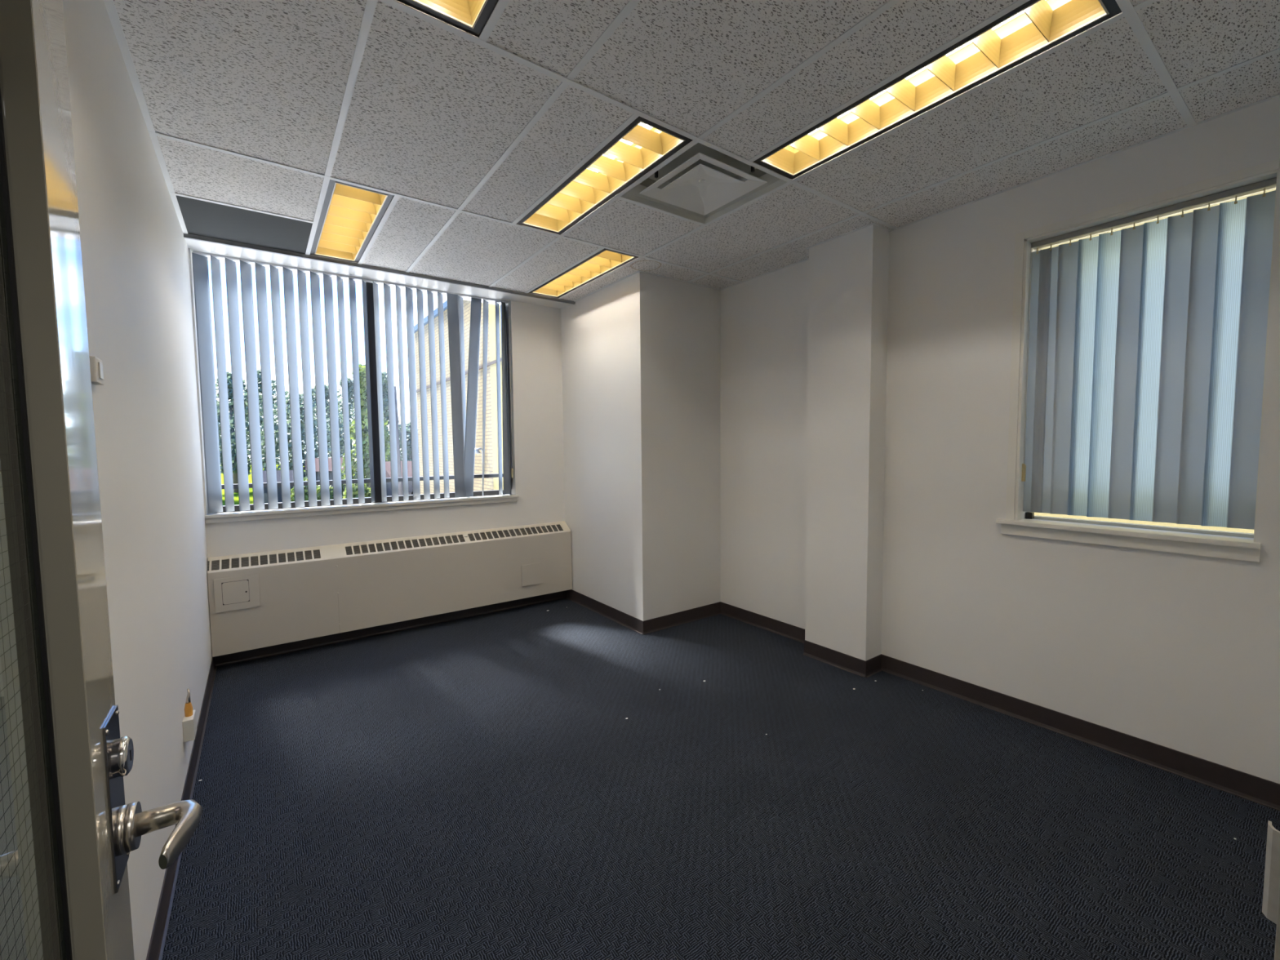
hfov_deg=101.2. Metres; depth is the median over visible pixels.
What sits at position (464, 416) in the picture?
vertical blind
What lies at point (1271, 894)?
door frame
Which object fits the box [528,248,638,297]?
ceiling light
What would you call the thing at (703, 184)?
ceiling vent
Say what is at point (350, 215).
ceiling light
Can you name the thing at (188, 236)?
trim
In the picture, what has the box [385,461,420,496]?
house
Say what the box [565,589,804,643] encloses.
baseboard
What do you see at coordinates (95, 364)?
wall box
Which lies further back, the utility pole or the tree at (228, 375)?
the tree at (228, 375)
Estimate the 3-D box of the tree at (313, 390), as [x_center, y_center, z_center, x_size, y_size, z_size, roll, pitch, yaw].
[-37.776,-5.279,63.444,6.902,12.574,7.730,0,4,9]
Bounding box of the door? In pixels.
[0,0,202,959]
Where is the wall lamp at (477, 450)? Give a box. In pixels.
[475,447,482,454]
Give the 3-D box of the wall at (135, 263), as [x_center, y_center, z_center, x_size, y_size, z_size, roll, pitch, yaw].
[-1.617,-0.166,1.582,0.160,3.000,4.706,-3,4,-36]
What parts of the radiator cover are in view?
access door, access panel, plate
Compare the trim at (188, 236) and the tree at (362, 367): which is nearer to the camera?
the trim at (188, 236)
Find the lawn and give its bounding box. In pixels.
[220,464,354,506]
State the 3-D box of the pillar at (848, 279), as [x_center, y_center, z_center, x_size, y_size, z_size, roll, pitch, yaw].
[1.306,-0.178,3.360,0.176,2.742,0.440,-3,4,-36]
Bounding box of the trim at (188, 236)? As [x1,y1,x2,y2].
[183,233,575,304]
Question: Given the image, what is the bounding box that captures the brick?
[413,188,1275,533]
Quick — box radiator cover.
[207,521,572,657]
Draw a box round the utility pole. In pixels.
[394,386,403,495]
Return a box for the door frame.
[1262,820,1279,959]
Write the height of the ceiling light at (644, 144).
0.136 m
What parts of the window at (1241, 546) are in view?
sill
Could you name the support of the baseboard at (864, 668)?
attached to the pillar at (848, 279)
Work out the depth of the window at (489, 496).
4.03 m
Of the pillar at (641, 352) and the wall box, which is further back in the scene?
the pillar at (641, 352)
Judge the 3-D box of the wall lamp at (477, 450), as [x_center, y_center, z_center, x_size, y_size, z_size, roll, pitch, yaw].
[-5.684,-0.694,18.560,0.308,0.906,0.521,2,5,39]
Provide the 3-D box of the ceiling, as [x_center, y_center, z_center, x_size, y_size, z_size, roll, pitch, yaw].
[-0.201,-1.486,2.576,3.416,0.104,4.486,-3,4,-36]
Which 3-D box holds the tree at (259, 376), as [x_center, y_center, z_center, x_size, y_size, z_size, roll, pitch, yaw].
[-49.267,-6.848,68.913,8.040,15.247,7.811,-3,4,-36]
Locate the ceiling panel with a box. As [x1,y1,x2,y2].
[175,195,312,253]
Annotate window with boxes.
[204,282,519,523]
[995,159,1279,562]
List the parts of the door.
glass pane, lock plate, lever handle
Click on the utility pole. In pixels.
(399, 473)
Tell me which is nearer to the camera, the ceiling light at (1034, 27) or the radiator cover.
the ceiling light at (1034, 27)
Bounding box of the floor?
[161,598,1279,959]
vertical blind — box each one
[191,250,513,513]
[1021,177,1276,529]
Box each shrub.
[290,476,319,502]
[316,485,333,500]
[341,476,346,498]
[342,483,371,498]
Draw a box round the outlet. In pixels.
[182,688,196,742]
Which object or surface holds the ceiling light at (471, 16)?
attached to the ceiling
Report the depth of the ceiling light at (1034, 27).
1.88 m
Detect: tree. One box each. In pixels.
[214,371,276,492]
[216,394,247,469]
[228,369,288,466]
[246,393,341,478]
[286,384,355,457]
[316,377,355,478]
[340,364,390,491]
[355,371,390,471]
[389,422,418,461]
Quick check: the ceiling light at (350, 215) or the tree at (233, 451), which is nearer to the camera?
the ceiling light at (350, 215)
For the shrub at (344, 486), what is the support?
on the lawn
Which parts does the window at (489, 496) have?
sill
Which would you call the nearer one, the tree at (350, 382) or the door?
the door
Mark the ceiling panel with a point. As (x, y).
(201, 218)
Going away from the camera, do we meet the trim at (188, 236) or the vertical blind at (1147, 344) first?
the vertical blind at (1147, 344)
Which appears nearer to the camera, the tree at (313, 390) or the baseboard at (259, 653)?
the baseboard at (259, 653)
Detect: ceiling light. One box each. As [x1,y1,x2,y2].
[310,179,394,262]
[396,0,498,37]
[516,116,693,234]
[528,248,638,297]
[753,0,1121,179]
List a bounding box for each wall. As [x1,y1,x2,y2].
[62,0,212,959]
[188,248,564,569]
[720,96,1279,783]
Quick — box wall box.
[88,355,104,385]
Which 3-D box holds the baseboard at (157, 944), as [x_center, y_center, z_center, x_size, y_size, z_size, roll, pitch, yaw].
[-1.515,1.279,1.700,0.014,0.100,4.366,-3,4,-36]
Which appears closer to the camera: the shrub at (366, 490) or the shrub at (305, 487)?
the shrub at (366, 490)
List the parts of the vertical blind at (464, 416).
head rail, cord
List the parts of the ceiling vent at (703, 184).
plate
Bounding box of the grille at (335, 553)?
[207,524,563,570]
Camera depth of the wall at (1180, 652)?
2.76 m
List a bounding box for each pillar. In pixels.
[560,271,720,621]
[804,224,888,661]
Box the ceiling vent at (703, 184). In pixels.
[621,141,786,223]
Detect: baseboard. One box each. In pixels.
[146,656,217,959]
[214,590,566,666]
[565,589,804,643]
[803,640,881,677]
[881,654,1279,811]
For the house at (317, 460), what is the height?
3.900 m
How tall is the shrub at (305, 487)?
2.646 m
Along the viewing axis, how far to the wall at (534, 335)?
4.59 m
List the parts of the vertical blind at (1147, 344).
cord, head rail, spacer chain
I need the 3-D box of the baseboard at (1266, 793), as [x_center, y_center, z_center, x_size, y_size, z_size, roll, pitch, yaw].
[2.018,1.185,2.621,0.014,0.100,1.713,-3,4,-36]
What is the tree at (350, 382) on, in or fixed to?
on the lawn
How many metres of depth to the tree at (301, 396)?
52.17 m
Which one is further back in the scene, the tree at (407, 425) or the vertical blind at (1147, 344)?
the tree at (407, 425)
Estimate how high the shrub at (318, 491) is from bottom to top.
2.406 m
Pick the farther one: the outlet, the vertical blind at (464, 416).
the vertical blind at (464, 416)
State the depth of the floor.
2.00 m
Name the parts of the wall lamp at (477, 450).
lamp shade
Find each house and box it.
[262,470,293,503]
[303,457,344,486]
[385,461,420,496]
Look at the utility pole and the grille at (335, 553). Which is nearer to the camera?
the grille at (335, 553)
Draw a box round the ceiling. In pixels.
[103,0,1279,308]
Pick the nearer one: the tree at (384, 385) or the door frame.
the door frame
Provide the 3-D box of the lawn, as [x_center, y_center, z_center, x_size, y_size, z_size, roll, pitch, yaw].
[-76.007,-1.147,105.453,300.000,0.200,186.000,-3,4,-36]
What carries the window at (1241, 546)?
in the wall at (1180, 652)
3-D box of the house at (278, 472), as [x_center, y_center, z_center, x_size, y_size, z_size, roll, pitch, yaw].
[-31.499,0.613,45.708,3.400,2.900,7.800,-3,4,-36]

